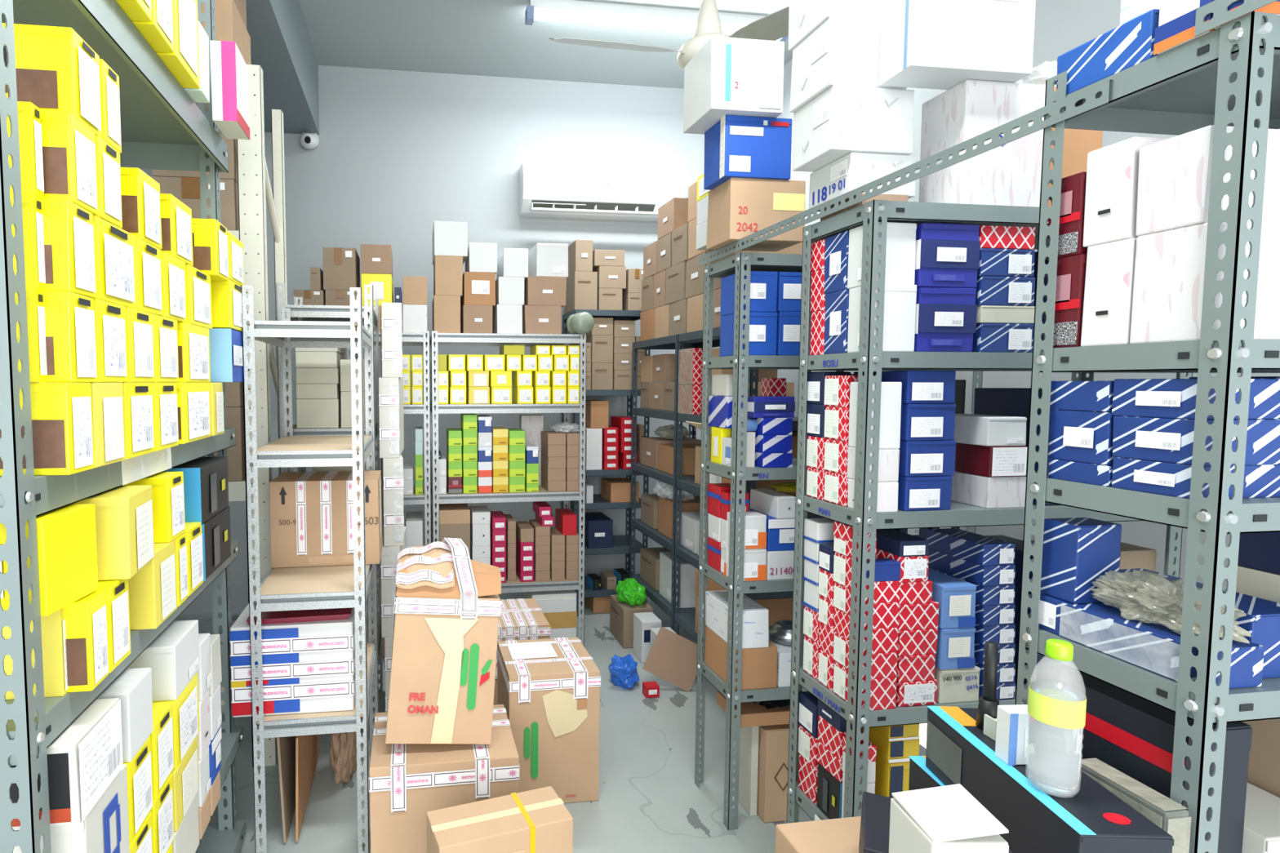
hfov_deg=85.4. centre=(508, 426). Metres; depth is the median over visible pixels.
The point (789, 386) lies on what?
cardboard box
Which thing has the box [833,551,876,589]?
box
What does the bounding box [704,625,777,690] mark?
cardboard box
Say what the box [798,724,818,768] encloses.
box
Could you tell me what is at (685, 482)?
shelf
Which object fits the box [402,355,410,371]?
product box
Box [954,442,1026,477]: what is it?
product box
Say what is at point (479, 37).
ceiling
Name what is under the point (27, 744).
shelf
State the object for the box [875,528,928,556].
box
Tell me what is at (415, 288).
cardboard box
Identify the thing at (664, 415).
shelf
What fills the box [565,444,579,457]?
carton
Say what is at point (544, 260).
box
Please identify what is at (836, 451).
box
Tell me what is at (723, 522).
box
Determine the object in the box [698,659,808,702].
shelf
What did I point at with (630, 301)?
cardboard box
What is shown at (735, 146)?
box
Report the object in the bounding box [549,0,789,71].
ceiling fan
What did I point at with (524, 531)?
carton
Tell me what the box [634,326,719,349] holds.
shelf
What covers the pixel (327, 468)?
carton
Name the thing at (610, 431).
box
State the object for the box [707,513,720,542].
box
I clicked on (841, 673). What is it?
box
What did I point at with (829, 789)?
box
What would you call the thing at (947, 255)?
box
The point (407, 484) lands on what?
box
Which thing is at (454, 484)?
product box
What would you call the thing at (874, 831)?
box
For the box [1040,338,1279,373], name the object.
shelf
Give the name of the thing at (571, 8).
lamp
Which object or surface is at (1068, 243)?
picture
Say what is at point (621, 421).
box
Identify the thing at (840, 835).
cardboard box
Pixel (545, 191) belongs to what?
air conditioner
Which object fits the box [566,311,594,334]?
helmet
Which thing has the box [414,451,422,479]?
box
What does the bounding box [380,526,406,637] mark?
box
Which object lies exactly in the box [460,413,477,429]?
box
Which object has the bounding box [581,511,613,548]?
box
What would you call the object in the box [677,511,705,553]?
box
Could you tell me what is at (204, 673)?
box
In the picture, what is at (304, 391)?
carton
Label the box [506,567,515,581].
carton
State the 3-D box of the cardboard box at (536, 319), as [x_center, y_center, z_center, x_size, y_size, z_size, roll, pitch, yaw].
[0.179,-0.630,4.104,0.217,0.167,0.320,-1,4,-8]
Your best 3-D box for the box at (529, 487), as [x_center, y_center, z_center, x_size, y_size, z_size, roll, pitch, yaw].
[0.127,0.354,4.110,0.072,0.049,0.220,-1,4,-8]
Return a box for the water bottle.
[1026,638,1086,795]
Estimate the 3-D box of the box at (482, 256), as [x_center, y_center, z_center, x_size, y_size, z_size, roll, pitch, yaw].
[-0.167,-0.974,4.033,0.162,0.165,0.316,-1,4,-8]
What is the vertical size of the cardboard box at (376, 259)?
0.161 m
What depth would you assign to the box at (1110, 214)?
1.10 m
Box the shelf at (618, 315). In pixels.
[564,309,641,320]
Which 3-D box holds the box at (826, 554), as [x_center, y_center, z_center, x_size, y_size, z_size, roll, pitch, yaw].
[0.904,0.362,1.873,0.073,0.070,0.062,-1,4,-8]
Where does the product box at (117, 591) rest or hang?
on the rack at (162, 127)
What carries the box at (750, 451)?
on the rack at (741, 264)
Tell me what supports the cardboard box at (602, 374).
on the rack at (621, 544)
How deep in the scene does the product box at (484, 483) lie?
3.96 m
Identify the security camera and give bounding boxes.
[300,133,319,149]
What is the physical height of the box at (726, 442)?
0.100 m
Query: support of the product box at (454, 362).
on the product box at (456, 378)
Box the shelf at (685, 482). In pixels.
[632,462,706,498]
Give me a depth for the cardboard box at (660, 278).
4.14 m
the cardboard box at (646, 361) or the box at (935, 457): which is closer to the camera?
the box at (935, 457)
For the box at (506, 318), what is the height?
0.167 m
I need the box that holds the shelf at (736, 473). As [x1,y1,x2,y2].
[705,458,796,481]
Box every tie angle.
[698,78,1113,266]
[1194,0,1277,36]
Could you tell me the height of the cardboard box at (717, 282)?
0.209 m
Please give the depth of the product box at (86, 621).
1.16 m
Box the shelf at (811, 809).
[791,781,829,821]
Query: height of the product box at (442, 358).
0.094 m
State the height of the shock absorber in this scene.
0.150 m
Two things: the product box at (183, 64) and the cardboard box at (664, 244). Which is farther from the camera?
the cardboard box at (664, 244)
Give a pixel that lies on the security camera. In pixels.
(308, 140)
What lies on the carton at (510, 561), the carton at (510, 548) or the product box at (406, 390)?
the carton at (510, 548)
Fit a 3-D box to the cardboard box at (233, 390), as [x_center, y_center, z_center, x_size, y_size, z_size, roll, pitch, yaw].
[-1.258,-0.227,2.873,0.308,0.279,0.335,-1,4,-8]
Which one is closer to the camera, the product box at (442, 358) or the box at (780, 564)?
the box at (780, 564)
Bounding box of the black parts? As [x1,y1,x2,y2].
[754,699,790,709]
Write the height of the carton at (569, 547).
0.049 m
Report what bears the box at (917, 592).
on the box at (915, 615)
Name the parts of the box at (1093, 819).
grey panel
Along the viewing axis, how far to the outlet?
4.75 m
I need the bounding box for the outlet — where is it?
[529,200,655,212]
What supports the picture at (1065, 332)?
attached to the product box at (1071, 270)
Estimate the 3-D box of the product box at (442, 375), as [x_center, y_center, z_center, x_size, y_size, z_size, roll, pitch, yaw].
[-0.389,-0.279,3.985,0.063,0.091,0.200,-1,4,-8]
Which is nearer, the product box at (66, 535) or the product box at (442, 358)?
the product box at (66, 535)
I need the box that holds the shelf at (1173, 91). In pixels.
[1051,16,1279,135]
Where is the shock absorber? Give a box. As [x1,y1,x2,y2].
[975,640,999,741]
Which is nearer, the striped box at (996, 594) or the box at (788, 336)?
the striped box at (996, 594)
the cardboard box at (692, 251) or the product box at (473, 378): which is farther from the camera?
the product box at (473, 378)
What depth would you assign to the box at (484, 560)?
3.99 m
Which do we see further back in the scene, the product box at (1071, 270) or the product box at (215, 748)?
the product box at (215, 748)
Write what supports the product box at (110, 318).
on the product box at (107, 398)
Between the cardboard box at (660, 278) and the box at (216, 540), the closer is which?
the box at (216, 540)
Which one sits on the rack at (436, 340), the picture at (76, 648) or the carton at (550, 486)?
the carton at (550, 486)
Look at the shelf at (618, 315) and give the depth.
4.57 m
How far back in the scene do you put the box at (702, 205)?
3.38 m
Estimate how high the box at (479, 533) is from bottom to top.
0.128 m
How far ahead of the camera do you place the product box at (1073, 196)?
1.16 m
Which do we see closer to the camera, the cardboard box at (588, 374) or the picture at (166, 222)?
the picture at (166, 222)
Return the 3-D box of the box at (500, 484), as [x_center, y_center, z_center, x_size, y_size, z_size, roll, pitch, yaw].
[-0.061,0.334,4.082,0.091,0.092,0.220,-1,4,-8]
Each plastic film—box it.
[1031,74,1048,84]
[1090,569,1251,643]
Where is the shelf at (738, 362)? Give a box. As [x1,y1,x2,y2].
[704,355,799,369]
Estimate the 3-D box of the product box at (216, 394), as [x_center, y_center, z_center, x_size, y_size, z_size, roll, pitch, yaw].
[-0.998,-0.050,1.930,0.339,0.150,0.110,-1,4,-8]
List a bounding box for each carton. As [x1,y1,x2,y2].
[295,347,345,355]
[295,351,344,368]
[295,368,340,383]
[296,383,341,399]
[296,398,341,428]
[312,448,371,471]
[340,359,370,391]
[340,391,370,427]
[382,637,384,657]
[504,514,515,529]
[506,528,515,543]
[506,541,515,556]
[506,555,515,569]
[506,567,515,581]
[515,521,533,542]
[528,519,550,536]
[533,534,550,546]
[533,544,550,554]
[533,551,550,571]
[533,568,550,581]
[541,431,565,444]
[541,442,565,457]
[541,453,565,468]
[541,464,565,480]
[541,475,565,491]
[550,527,564,543]
[550,542,564,552]
[550,551,564,561]
[550,560,564,569]
[550,568,564,580]
[559,431,579,444]
[564,533,578,544]
[564,542,578,551]
[564,551,578,561]
[564,560,578,569]
[564,568,578,580]
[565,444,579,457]
[565,456,579,468]
[565,467,579,480]
[565,480,579,491]
[820,193,908,221]
[934,665,980,703]
[976,305,1035,324]
[1235,565,1279,603]
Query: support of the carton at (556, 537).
on the carton at (553, 547)
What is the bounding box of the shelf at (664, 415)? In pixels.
[633,408,797,431]
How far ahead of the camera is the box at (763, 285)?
2.34 m
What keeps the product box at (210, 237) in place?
on the product box at (198, 288)
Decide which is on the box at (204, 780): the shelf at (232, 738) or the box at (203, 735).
the box at (203, 735)
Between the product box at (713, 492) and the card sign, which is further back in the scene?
the product box at (713, 492)
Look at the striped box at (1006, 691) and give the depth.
1.80 m
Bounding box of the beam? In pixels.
[245,0,319,134]
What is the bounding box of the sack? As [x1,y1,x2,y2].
[329,722,356,783]
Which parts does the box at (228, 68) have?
pink panel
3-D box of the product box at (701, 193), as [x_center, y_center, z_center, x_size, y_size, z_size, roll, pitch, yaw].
[1.048,-1.188,3.314,0.159,0.119,0.278,-1,4,-8]
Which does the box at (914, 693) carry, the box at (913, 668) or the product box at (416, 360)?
the box at (913, 668)
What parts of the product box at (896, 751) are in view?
navy panel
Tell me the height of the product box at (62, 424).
0.150 m
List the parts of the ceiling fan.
blade, motor, blade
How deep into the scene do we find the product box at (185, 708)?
1.64 m
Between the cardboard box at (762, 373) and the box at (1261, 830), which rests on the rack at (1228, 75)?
the box at (1261, 830)
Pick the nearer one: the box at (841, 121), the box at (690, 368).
the box at (841, 121)
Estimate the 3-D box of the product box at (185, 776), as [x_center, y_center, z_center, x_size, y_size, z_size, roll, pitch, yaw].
[-0.943,0.866,1.635,0.330,0.140,0.177,-1,4,-8]
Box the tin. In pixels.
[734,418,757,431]
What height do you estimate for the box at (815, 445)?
0.090 m
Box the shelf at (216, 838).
[195,820,245,852]
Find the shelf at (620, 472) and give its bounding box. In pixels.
[581,466,643,476]
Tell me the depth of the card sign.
1.89 m
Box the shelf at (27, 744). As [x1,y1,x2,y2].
[5,539,238,767]
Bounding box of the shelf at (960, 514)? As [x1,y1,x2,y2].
[799,494,1142,529]
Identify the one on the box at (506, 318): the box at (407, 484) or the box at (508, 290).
the box at (508, 290)
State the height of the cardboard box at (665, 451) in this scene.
0.159 m
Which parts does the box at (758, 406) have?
white panel, lettering panel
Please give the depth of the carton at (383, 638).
3.94 m
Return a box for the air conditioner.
[519,163,685,222]
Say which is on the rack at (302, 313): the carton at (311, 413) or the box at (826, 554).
the carton at (311, 413)
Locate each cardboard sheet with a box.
[276,726,296,842]
[295,724,319,841]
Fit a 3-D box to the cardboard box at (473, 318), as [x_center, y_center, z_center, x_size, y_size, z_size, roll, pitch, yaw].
[-0.197,-0.624,4.050,0.170,0.161,0.319,-1,4,-8]
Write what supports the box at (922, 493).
on the rack at (869, 359)
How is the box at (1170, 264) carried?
on the rack at (1228, 75)
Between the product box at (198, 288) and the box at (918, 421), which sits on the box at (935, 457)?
the box at (918, 421)
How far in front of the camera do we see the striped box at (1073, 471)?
1.15 m
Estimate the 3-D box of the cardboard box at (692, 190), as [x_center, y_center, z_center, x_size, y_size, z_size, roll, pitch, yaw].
[1.141,-1.201,3.609,0.297,0.189,0.236,-1,4,-8]
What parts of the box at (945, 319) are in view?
white panel, lettering panel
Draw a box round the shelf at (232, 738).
[219,725,243,787]
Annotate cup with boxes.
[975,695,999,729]
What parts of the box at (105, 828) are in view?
blue frame, blue frame, blue frame, blue frame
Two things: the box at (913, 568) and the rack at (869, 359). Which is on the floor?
the rack at (869, 359)
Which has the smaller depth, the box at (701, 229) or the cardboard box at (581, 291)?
the box at (701, 229)
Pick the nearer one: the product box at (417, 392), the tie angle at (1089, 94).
the tie angle at (1089, 94)
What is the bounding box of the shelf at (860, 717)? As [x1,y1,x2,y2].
[793,664,1025,728]
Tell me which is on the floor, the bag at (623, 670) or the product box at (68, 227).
the bag at (623, 670)
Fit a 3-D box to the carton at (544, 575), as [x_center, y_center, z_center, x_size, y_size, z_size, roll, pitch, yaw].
[0.189,0.884,4.154,0.090,0.060,0.218,-1,4,-8]
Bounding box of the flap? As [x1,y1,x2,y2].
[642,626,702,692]
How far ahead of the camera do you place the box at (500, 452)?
3.96 m
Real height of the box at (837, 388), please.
0.084 m
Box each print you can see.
[229,627,299,713]
[231,680,246,688]
[231,700,274,715]
[245,679,268,685]
[644,630,650,642]
[759,103,781,109]
[1001,0,1019,1]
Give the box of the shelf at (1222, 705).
[1025,626,1279,724]
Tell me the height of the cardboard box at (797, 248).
0.209 m
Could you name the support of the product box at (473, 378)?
on the product box at (474, 395)
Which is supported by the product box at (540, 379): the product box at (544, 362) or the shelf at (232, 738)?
the product box at (544, 362)
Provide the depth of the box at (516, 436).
3.97 m
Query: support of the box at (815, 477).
on the rack at (869, 359)
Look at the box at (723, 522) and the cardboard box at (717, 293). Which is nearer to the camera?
the box at (723, 522)
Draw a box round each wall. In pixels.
[140,65,719,614]
[753,0,1279,589]
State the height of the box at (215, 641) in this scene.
0.140 m
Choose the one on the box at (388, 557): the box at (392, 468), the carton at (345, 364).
the box at (392, 468)
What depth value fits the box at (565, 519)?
4.06 m
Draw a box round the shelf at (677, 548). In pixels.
[631,518,792,599]
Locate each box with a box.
[0,382,94,475]
[0,503,98,616]
[2,22,102,137]
[2,608,68,699]
[6,101,44,199]
[9,193,45,290]
[9,697,123,829]
[13,764,129,852]
[14,288,47,382]
[30,382,124,382]
[40,111,98,215]
[40,199,97,297]
[42,290,97,382]
[63,590,108,692]
[71,484,155,580]
[90,382,125,467]
[93,214,137,309]
[93,298,128,382]
[95,135,122,228]
[96,667,152,762]
[97,578,130,673]
[99,58,121,153]
[115,0,151,22]
[120,167,162,248]
[122,382,155,459]
[123,735,153,844]
[124,471,185,542]
[125,306,155,382]
[126,619,199,702]
[128,539,177,630]
[129,811,153,852]
[131,0,173,53]
[135,236,163,315]
[150,702,174,799]
[151,134,244,183]
[151,176,246,235]
[151,773,174,852]
[152,671,199,769]
[153,314,178,382]
[153,382,178,451]
[155,0,199,88]
[159,368,249,407]
[160,193,193,266]
[160,251,186,322]
[162,456,228,524]
[167,844,173,852]
[172,735,198,831]
[172,791,199,852]
[174,533,187,606]
[176,382,211,444]
[177,321,210,382]
[183,21,209,102]
[184,522,203,596]
[185,264,212,328]
[191,218,228,280]
[197,633,211,701]
[197,689,210,759]
[197,746,211,807]
[198,791,210,839]
[200,0,250,64]
[201,506,231,581]
[203,406,250,480]
[208,328,243,382]
[208,634,222,695]
[208,684,222,740]
[208,727,221,785]
[208,771,221,816]
[209,40,249,139]
[210,279,242,332]
[210,382,224,435]
[226,231,244,285]
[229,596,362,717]
[233,0,246,27]
[269,470,382,568]
[293,289,325,305]
[310,266,324,292]
[322,247,359,290]
[324,289,357,306]
[360,244,392,277]
[360,273,393,306]
[368,306,381,332]
[368,704,519,852]
[378,377,404,457]
[380,302,402,377]
[380,454,404,546]
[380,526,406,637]
[384,636,392,711]
[385,537,501,744]
[394,287,401,302]
[401,371,410,386]
[402,275,427,305]
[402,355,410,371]
[403,304,426,333]
[403,386,410,404]
[403,464,413,479]
[403,480,413,494]
[405,511,422,545]
[406,545,422,548]
[411,355,422,371]
[412,371,422,386]
[412,386,422,404]
[414,426,422,441]
[414,439,422,454]
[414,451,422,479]
[414,475,422,494]
[426,786,573,852]
[431,295,460,333]
[432,221,467,264]
[433,255,462,298]
[435,449,441,458]
[435,455,446,475]
[435,475,446,493]
[437,354,446,370]
[438,370,448,386]
[438,386,448,404]
[439,503,470,524]
[439,524,470,557]
[446,354,465,371]
[446,428,462,445]
[446,443,462,462]
[446,457,462,476]
[446,472,462,493]
[448,370,466,386]
[448,386,466,404]
[460,271,495,309]
[460,305,493,333]
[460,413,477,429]
[460,427,477,445]
[461,444,477,461]
[462,459,477,476]
[462,475,477,493]
[464,242,497,273]
[465,354,483,371]
[466,370,488,386]
[466,386,489,404]
[469,505,490,524]
[470,520,490,546]
[470,540,490,558]
[470,552,490,564]
[476,431,492,447]
[476,476,492,493]
[477,414,492,432]
[477,446,492,462]
[477,461,492,476]
[482,354,505,371]
[488,371,511,386]
[489,386,511,404]
[489,511,506,530]
[489,525,506,543]
[489,540,506,553]
[490,550,506,564]
[490,560,506,573]
[491,426,508,444]
[491,444,508,460]
[491,460,508,476]
[492,276,524,308]
[492,304,522,333]
[492,475,508,493]
[493,598,551,705]
[496,248,528,279]
[497,637,600,803]
[499,345,524,355]
[500,573,506,582]
[504,355,521,371]
[507,428,524,445]
[507,444,524,461]
[507,460,524,476]
[507,475,524,492]
[511,371,532,386]
[512,386,533,404]
[515,535,533,552]
[515,546,533,562]
[515,555,533,573]
[515,564,533,582]
[519,414,543,485]
[520,355,537,371]
[522,275,566,307]
[522,305,561,333]
[522,585,577,638]
[524,443,538,463]
[524,462,538,483]
[524,482,538,492]
[528,243,568,277]
[529,345,550,355]
[532,371,550,386]
[533,386,551,404]
[533,501,551,516]
[535,513,554,526]
[537,355,552,371]
[549,371,566,386]
[550,345,566,355]
[550,386,566,404]
[552,355,568,371]
[555,508,576,535]
[564,271,597,314]
[566,345,579,355]
[566,371,579,386]
[566,386,579,404]
[568,240,592,275]
[568,355,579,371]
[579,342,591,359]
[579,358,591,372]
[579,372,591,390]
[581,426,602,470]
[581,481,593,503]
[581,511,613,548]
[582,334,613,363]
[582,400,608,428]
[583,317,613,337]
[584,596,609,613]
[586,573,601,590]
[591,363,613,390]
[592,249,624,269]
[592,266,626,289]
[596,288,622,310]
[600,477,639,502]
[600,570,616,589]
[601,444,617,453]
[601,452,617,461]
[601,460,617,469]
[602,425,617,435]
[602,435,617,444]
[609,594,653,648]
[610,416,635,426]
[611,424,635,435]
[612,353,635,370]
[613,320,635,337]
[613,337,635,353]
[613,370,635,390]
[613,568,629,585]
[617,434,634,444]
[617,443,634,453]
[617,451,637,461]
[617,459,637,469]
[622,268,643,295]
[622,293,641,310]
[632,612,661,662]
[634,352,644,371]
[634,371,644,390]
[635,336,644,352]
[636,423,644,462]
[640,308,654,341]
[640,355,653,382]
[640,382,651,408]
[640,493,687,528]
[640,546,670,590]
[641,275,653,311]
[641,436,701,469]
[642,681,659,697]
[643,240,657,279]
[649,626,675,650]
[650,382,664,410]
[652,354,676,382]
[653,269,666,308]
[654,304,670,338]
[657,197,688,239]
[657,232,672,273]
[657,444,706,475]
[657,495,705,539]
[659,551,697,608]
[663,382,680,411]
[665,261,686,304]
[669,298,687,335]
[671,222,688,266]
[677,384,702,414]
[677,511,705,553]
[678,347,712,384]
[683,35,784,134]
[684,251,706,298]
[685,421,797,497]
[686,293,703,333]
[688,181,697,222]
[688,217,707,259]
[694,445,706,486]
[695,569,792,638]
[696,220,709,250]
[697,173,711,201]
[697,195,708,226]
[697,521,709,559]
[701,382,713,413]
[702,347,777,382]
[703,114,792,190]
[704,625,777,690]
[705,590,768,648]
[706,177,805,251]
[706,249,734,290]
[706,483,741,517]
[706,537,721,571]
[707,288,721,328]
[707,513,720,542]
[708,395,743,428]
[711,373,744,395]
[711,426,730,464]
[716,690,790,727]
[719,311,777,356]
[720,271,777,315]
[720,490,749,519]
[720,518,727,550]
[720,548,728,576]
[721,437,742,466]
[726,511,766,549]
[726,545,766,581]
[730,429,755,467]
[732,723,759,816]
[734,242,802,254]
[742,395,795,417]
[747,382,794,396]
[748,509,795,551]
[750,488,795,519]
[751,417,792,435]
[754,451,792,467]
[755,434,792,453]
[756,724,789,822]
[760,377,786,395]
[765,550,794,580]
[768,638,791,687]
[774,271,801,312]
[775,816,861,852]
[776,311,800,355]
[788,0,881,51]
[789,14,906,112]
[792,84,914,172]
[798,691,818,737]
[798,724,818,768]
[798,753,817,804]
[802,517,835,543]
[802,538,819,564]
[802,559,820,586]
[802,580,819,612]
[803,605,819,642]
[803,635,819,679]
[806,435,826,470]
[806,467,826,500]
[807,371,851,404]
[807,404,825,437]
[807,511,823,518]
[808,151,915,212]
[809,238,825,272]
[809,310,825,355]
[810,269,826,312]
[817,648,835,690]
[817,699,852,732]
[817,715,846,759]
[817,741,843,782]
[817,762,842,819]
[818,542,835,573]
[818,568,835,600]
[818,595,834,628]
[818,622,835,656]
[823,230,848,293]
[823,289,848,354]
[823,406,849,441]
[823,439,848,475]
[824,375,875,407]
[824,471,848,506]
[833,521,876,541]
[833,535,876,558]
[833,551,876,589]
[833,582,850,614]
[833,607,849,639]
[833,631,854,669]
[833,661,853,704]
[841,751,875,783]
[841,772,875,817]
[842,735,876,761]
[847,222,916,288]
[847,284,916,352]
[847,446,899,482]
[847,478,898,512]
[848,382,902,448]
[853,370,955,403]
[853,600,899,629]
[853,625,898,653]
[853,650,897,679]
[853,677,896,710]
[854,580,899,603]
[855,558,900,582]
[858,791,892,852]
[860,727,919,763]
[871,724,919,741]
[874,752,909,798]
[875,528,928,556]
[875,548,928,582]
[879,0,1035,89]
[888,783,1008,852]
[895,528,928,539]
[895,679,937,706]
[896,653,935,682]
[897,475,952,511]
[897,600,938,630]
[897,628,937,656]
[898,440,955,476]
[898,579,932,604]
[900,403,955,440]
[908,755,1013,852]
[913,287,977,351]
[914,222,980,288]
[918,79,1045,207]
[925,706,1173,852]
[926,528,1015,565]
[928,527,959,528]
[928,548,1015,586]
[928,566,1015,605]
[928,568,976,628]
[934,626,975,670]
[951,471,1026,508]
[954,379,965,413]
[954,413,1026,446]
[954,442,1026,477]
[972,323,1034,352]
[973,387,1060,505]
[973,642,1015,665]
[974,603,1015,626]
[974,622,1015,645]
[974,662,1015,684]
[975,275,1035,306]
[977,248,1035,277]
[978,225,1035,249]
[978,682,1015,699]
[984,534,1062,686]
[995,704,1029,765]
[1032,251,1048,340]
[1038,593,1264,688]
[1039,86,1102,207]
[1040,517,1121,603]
[1040,664,1252,852]
[1043,253,1087,347]
[1048,171,1088,258]
[1048,409,1115,465]
[1048,458,1112,486]
[1049,381,1114,411]
[1056,8,1159,95]
[1080,237,1136,346]
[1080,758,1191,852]
[1083,136,1166,247]
[1111,378,1279,419]
[1111,457,1279,498]
[1112,415,1279,466]
[1119,542,1156,571]
[1119,568,1279,678]
[1120,0,1159,25]
[1129,222,1279,343]
[1135,124,1279,235]
[1153,0,1215,55]
[1189,376,1279,378]
[1212,0,1279,29]
[1237,532,1279,574]
[1241,782,1279,852]
[1242,718,1279,797]
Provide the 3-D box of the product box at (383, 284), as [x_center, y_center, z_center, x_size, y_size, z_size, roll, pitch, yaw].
[-0.759,-0.774,3.950,0.171,0.178,0.299,-1,4,-8]
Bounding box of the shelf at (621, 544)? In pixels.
[581,535,645,555]
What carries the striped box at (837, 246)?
on the striped box at (837, 304)
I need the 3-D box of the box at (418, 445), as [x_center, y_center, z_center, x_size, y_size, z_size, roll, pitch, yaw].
[-0.528,0.118,4.001,0.044,0.075,0.218,-1,4,-8]
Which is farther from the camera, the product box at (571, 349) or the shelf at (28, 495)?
the product box at (571, 349)
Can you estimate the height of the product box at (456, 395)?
0.100 m
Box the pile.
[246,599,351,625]
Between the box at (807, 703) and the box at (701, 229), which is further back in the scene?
the box at (701, 229)
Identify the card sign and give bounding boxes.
[814,814,820,820]
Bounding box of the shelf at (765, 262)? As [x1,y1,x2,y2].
[706,253,802,278]
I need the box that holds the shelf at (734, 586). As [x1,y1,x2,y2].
[700,561,793,594]
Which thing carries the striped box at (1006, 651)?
on the striped box at (1006, 672)
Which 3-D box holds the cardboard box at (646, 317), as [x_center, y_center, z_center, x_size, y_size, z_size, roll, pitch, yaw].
[1.033,-0.648,4.390,0.297,0.194,0.256,-1,4,-8]
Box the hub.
[768,619,804,646]
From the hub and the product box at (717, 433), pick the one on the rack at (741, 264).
the product box at (717, 433)
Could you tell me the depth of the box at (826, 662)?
1.86 m
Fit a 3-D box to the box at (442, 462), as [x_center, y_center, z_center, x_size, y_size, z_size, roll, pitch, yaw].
[-0.401,0.230,4.026,0.054,0.097,0.220,-1,4,-8]
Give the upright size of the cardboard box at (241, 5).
0.159 m
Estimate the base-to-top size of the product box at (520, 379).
0.091 m
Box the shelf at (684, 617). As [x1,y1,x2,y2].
[630,573,702,642]
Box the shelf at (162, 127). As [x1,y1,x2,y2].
[1,0,228,172]
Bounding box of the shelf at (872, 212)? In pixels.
[806,200,1050,249]
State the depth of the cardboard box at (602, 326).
4.58 m
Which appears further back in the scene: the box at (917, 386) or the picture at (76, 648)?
the box at (917, 386)
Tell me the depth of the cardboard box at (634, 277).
4.59 m
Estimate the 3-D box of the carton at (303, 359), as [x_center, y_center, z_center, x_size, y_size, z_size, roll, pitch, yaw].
[-0.860,-0.301,3.122,0.175,0.069,0.347,-1,4,-8]
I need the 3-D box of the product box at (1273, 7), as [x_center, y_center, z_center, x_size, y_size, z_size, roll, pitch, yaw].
[1.032,-0.617,0.927,0.100,0.129,0.047,-1,4,-8]
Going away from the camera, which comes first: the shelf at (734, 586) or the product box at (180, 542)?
the product box at (180, 542)
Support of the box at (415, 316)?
on the rack at (408, 339)
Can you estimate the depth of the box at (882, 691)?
1.74 m
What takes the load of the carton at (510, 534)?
on the carton at (510, 548)
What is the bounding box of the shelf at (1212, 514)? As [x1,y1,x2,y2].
[1033,475,1279,533]
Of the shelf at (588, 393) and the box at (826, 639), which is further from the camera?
the shelf at (588, 393)
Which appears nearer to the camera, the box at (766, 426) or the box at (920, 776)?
the box at (920, 776)
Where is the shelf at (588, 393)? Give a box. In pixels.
[582,390,640,395]
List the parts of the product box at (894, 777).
navy panel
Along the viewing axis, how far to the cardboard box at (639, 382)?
4.64 m
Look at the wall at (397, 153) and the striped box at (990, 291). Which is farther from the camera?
the wall at (397, 153)
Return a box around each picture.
[0,419,66,469]
[4,68,57,108]
[42,146,68,194]
[44,244,53,284]
[45,336,54,374]
[65,638,87,686]
[121,195,137,232]
[160,217,170,250]
[177,346,182,377]
[177,407,181,439]
[191,232,194,246]
[192,246,211,270]
[448,488,462,493]
[1043,320,1078,345]
[1048,231,1078,255]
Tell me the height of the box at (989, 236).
0.056 m
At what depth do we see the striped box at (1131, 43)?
1.09 m
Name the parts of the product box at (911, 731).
navy panel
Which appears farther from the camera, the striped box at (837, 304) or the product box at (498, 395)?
the product box at (498, 395)
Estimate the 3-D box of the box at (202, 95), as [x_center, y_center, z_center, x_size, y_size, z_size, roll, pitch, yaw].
[-0.976,-0.980,1.814,0.318,0.179,0.086,-1,4,-8]
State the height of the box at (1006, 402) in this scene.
0.309 m
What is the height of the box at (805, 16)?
0.169 m
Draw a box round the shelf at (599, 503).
[565,493,640,510]
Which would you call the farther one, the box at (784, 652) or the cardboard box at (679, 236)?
the cardboard box at (679, 236)
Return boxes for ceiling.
[298,0,792,88]
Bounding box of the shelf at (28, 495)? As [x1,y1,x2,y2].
[0,426,235,516]
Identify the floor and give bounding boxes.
[173,596,926,852]
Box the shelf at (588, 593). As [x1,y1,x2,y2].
[575,575,617,598]
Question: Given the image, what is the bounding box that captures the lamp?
[524,0,788,41]
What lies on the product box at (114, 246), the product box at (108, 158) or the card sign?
the product box at (108, 158)
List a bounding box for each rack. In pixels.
[0,0,245,852]
[194,64,290,767]
[240,284,377,852]
[275,283,382,732]
[346,330,431,599]
[429,330,586,646]
[561,309,650,616]
[629,326,844,642]
[694,252,982,830]
[786,200,1192,823]
[1014,11,1279,852]
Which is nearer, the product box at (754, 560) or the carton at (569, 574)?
the product box at (754, 560)
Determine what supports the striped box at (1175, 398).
on the striped box at (1170, 440)
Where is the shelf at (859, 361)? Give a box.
[803,351,1032,371]
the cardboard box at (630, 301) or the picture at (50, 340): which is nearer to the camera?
the picture at (50, 340)
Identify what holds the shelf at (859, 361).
attached to the rack at (869, 359)
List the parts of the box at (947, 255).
white panel, lettering panel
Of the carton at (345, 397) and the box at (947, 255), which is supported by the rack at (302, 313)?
the carton at (345, 397)
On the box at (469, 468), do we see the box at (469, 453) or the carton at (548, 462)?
the box at (469, 453)
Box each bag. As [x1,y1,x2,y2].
[551,424,579,432]
[608,653,639,688]
[615,577,646,605]
[653,424,690,439]
[655,482,693,500]
[771,481,795,492]

